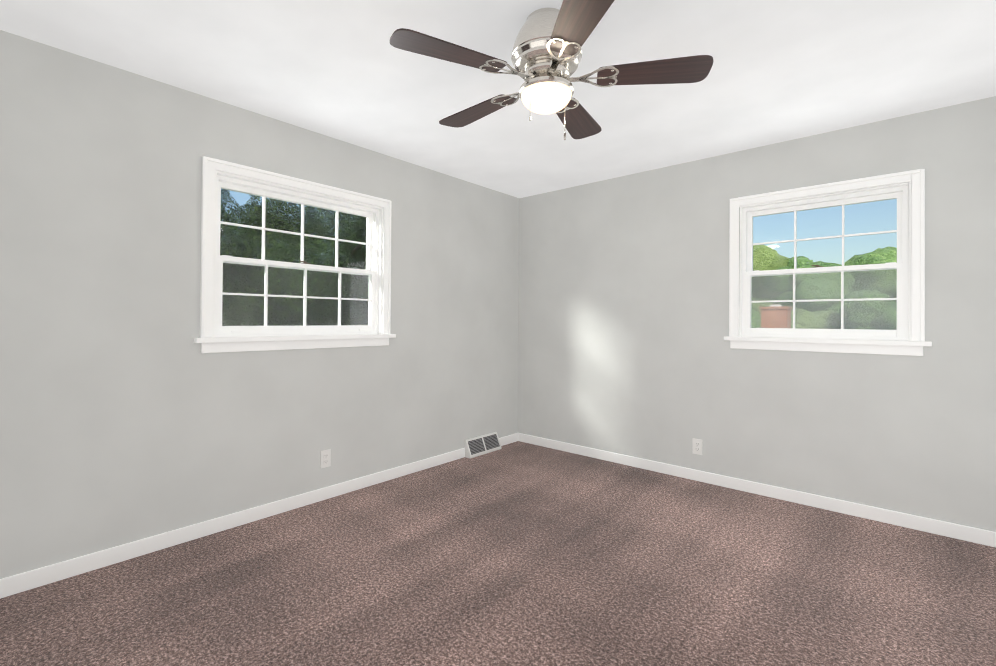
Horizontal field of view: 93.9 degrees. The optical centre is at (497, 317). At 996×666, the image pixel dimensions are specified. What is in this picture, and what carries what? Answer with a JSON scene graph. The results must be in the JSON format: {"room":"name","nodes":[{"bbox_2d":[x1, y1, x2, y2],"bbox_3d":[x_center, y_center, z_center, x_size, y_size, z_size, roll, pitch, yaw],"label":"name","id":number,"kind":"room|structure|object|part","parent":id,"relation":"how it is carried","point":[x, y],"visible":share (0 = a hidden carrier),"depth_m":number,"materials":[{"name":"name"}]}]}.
{"room":"empty bedroom","nodes":[
{"label":"empty bedroom","id":0,"kind":"room"},
{"bbox_2d":[0,30,518,578],"bbox_3d":[-1.258,-0.003,3.115,0.140,2.440,4.580,0,-1,41],"label":"wall","id":1,"kind":"structure","parent":0,"point":[130,412],"depth_m":2.47,"materials":[{"name":"grey paint"}]},
{"bbox_2d":[0,448,464,598],"bbox_3d":[-1.458,1.173,2.770,0.013,0.082,3.540,0,-1,41],"label":"baseboard","id":2,"kind":"structure","parent":1,"relation":"attached to","point":[29,580],"depth_m":2.53,"materials":[{"name":"white wood"}]},
{"bbox_2d":[194,156,395,352],"bbox_3d":[-1.276,-0.342,3.080,0.220,1.089,1.308,0,-1,41],"label":"window","id":3,"kind":"structure","parent":1,"relation":"in","point":[212,168],"depth_m":2.97,"materials":[{"name":"white"}]},
{"bbox_3d":[-1.290,-0.347,3.093,0.103,0.929,1.104,0,-1,41],"label":"left window sash","id":4,"kind":"part","parent":3,"relation":"part of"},
{"bbox_2d":[320,449,330,468],"bbox_3d":[-1.155,0.946,3.122,0.008,0.116,0.072,0,-1,41],"label":"electrical outlet","id":5,"kind":"object","parent":1,"relation":"attached to","point":[325,458],"visible":1,"depth_m":3.12,"materials":[{"name":"white plastic"}]},
{"bbox_2d":[464,432,501,458],"bbox_3d":[-0.131,1.157,4.240,0.078,0.152,0.417,0,-1,41],"label":"air vent","id":6,"kind":"object","parent":1,"relation":"in","point":[481,445],"visible":1,"depth_m":4.21,"materials":[{"name":"white metal"}]},
{"bbox_2d":[499,433,517,445],"bbox_3d":[0.094,1.195,4.548,0.013,0.082,0.340,0,-1,41],"label":"baseboard","id":7,"kind":"structure","parent":1,"relation":"attached to","point":[508,439],"depth_m":4.55,"materials":[{"name":"white wood"}]},
{"bbox_2d":[0,441,995,665],"bbox_3d":[0.161,1.277,1.860,3.930,0.120,4.580,0,-1,41],"label":"floor","id":8,"kind":"structure","parent":0,"point":[517,553],"depth_m":2.11,"materials":[{"name":"carpet"}]},
{"bbox_2d":[0,0,995,197],"bbox_3d":[0.177,-1.282,1.878,3.930,0.120,4.580,0,-1,41],"label":"ceiling","id":9,"kind":"structure","parent":0,"point":[779,72],"depth_m":2.27,"materials":[{"name":"white paint"}]},
{"bbox_2d":[390,0,712,139],"bbox_3d":[0.176,-0.976,1.948,1.204,0.492,1.237,0,-1,41],"label":"fan","id":10,"kind":"object","parent":9,"relation":"hanging from","point":[546,55],"visible":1,"depth_m":1.82,"materials":[{"name":"brown wood"}]},
{"bbox_3d":[0.198,-0.885,1.916,0.208,0.066,0.208,0,-1,41],"label":"fan globe","id":11,"kind":"part","parent":10,"relation":"part of","materials":[{"name":"white glass"}]},
{"bbox_2d":[518,96,995,531],"bbox_3d":[1.629,0.018,3.541,3.650,2.440,0.140,0,-1,41],"label":"wall","id":12,"kind":"structure","parent":0,"point":[624,348],"depth_m":3.28,"materials":[{"name":"grey paint"}]},
{"bbox_2d":[692,438,701,454],"bbox_3d":[1.513,0.980,3.533,0.072,0.116,0.008,0,-1,41],"label":"electrical outlet","id":13,"kind":"object","parent":12,"relation":"attached to","point":[696,446],"visible":1,"depth_m":3.53,"materials":[{"name":"white plastic"}]},
{"bbox_2d":[518,433,995,547],"bbox_3d":[1.576,1.197,3.471,3.637,0.082,0.013,0,-1,41],"label":"baseboard","id":14,"kind":"structure","parent":12,"relation":"attached to","point":[957,531],"depth_m":3.12,"materials":[{"name":"white wood"}]},
{"bbox_2d":[724,169,931,355],"bbox_3d":[2.127,-0.320,3.098,1.106,1.089,0.220,0,-1,41],"label":"window","id":15,"kind":"structure","parent":12,"relation":"in","point":[913,181],"depth_m":3.02,"materials":[{"name":"white"}]},
{"bbox_3d":[2.140,-0.326,3.112,0.902,0.929,0.103,0,-1,41],"label":"right window sash","id":16,"kind":"part","parent":15,"relation":"part of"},
{"label":"outside","id":17,"kind":"structure","parent":0,"visible":0},
{"bbox_3d":[4.141,1.994,9.195,180.000,0.200,200.000,0,-1,41],"label":"ground","id":18,"kind":"structure","parent":17,"visible":0},
{"bbox_2d":[220,189,296,325],"bbox_3d":[-5.404,-0.639,7.237,4.508,4.918,4.105,0,-1,41],"label":"shade tree","id":19,"kind":"object","parent":18,"relation":"on","point":[225,298],"depth_m":7.30,"materials":[{"name":"green plant"}]},
{"bbox_2d":[220,194,368,325],"bbox_3d":[-3.699,-0.725,9.747,4.850,5.147,4.664,0,-1,41],"label":"shade tree","id":20,"kind":"object","parent":18,"relation":"on","point":[273,221],"depth_m":8.19,"materials":[{"name":"green plant"}]},
{"bbox_2d":[260,261,368,325],"bbox_3d":[-6.533,-0.006,16.874,4.245,3.775,4.556,0,-1,41],"label":"shade tree","id":21,"kind":"object","parent":18,"relation":"on","point":[332,322],"depth_m":16.21,"materials":[{"name":"green plant"}]},
{"bbox_2d":[306,214,368,304],"bbox_3d":[-2.298,-0.876,12.659,5.610,5.507,5.641,0,-1,41],"label":"shade tree","id":22,"kind":"object","parent":18,"relation":"on","point":[363,233],"depth_m":9.96,"materials":[{"name":"green plant"}]},
{"bbox_2d":[751,309,760,327],"bbox_3d":[11.621,0.588,22.366,3.518,2.892,3.542,0,-1,41],"label":"tree","id":23,"kind":"object","parent":18,"relation":"on","point":[755,320],"depth_m":21.38,"materials":[{"name":"green plant"}]},
{"bbox_2d":[752,245,788,313],"bbox_3d":[14.237,-0.912,26.134,5.773,5.976,5.501,0,-1,41],"label":"tree","id":24,"kind":"object","parent":18,"relation":"on","point":[762,256],"depth_m":23.68,"materials":[{"name":"green plant"}]},
{"bbox_2d":[759,304,792,327],"bbox_3d":[13.241,0.812,13.613,11.700,2.540,7.000,0,-1,41],"label":"house","id":25,"kind":"structure","parent":18,"relation":"on","point":[763,318],"depth_m":16.29,"materials":[{"name":"red brick"}]},
{"bbox_2d":[791,308,845,328],"bbox_3d":[13.673,0.805,20.785,3.169,2.462,2.767,0,-1,41],"label":"tree","id":26,"kind":"object","parent":18,"relation":"on","point":[824,314],"depth_m":19.82,"materials":[{"name":"green plant"}]},
{"bbox_2d":[762,256,894,314],"bbox_3d":[15.830,-0.598,22.451,5.175,5.317,5.333,0,-1,41],"label":"tree","id":27,"kind":"object","parent":18,"relation":"on","point":[803,261],"depth_m":21.55,"materials":[{"name":"green plant"}]},
{"bbox_2d":[836,289,896,329],"bbox_3d":[15.339,0.449,18.742,3.085,3.165,3.292,0,-1,41],"label":"tree","id":28,"kind":"object","parent":18,"relation":"on","point":[871,312],"depth_m":17.96,"materials":[{"name":"green plant"}]},
{"bbox_2d":[844,246,896,302],"bbox_3d":[19.182,-0.745,21.653,5.546,5.642,5.817,0,-1,41],"label":"tree","id":29,"kind":"object","parent":18,"relation":"on","point":[883,253],"depth_m":21.27,"materials":[{"name":"green plant"}]}
]}

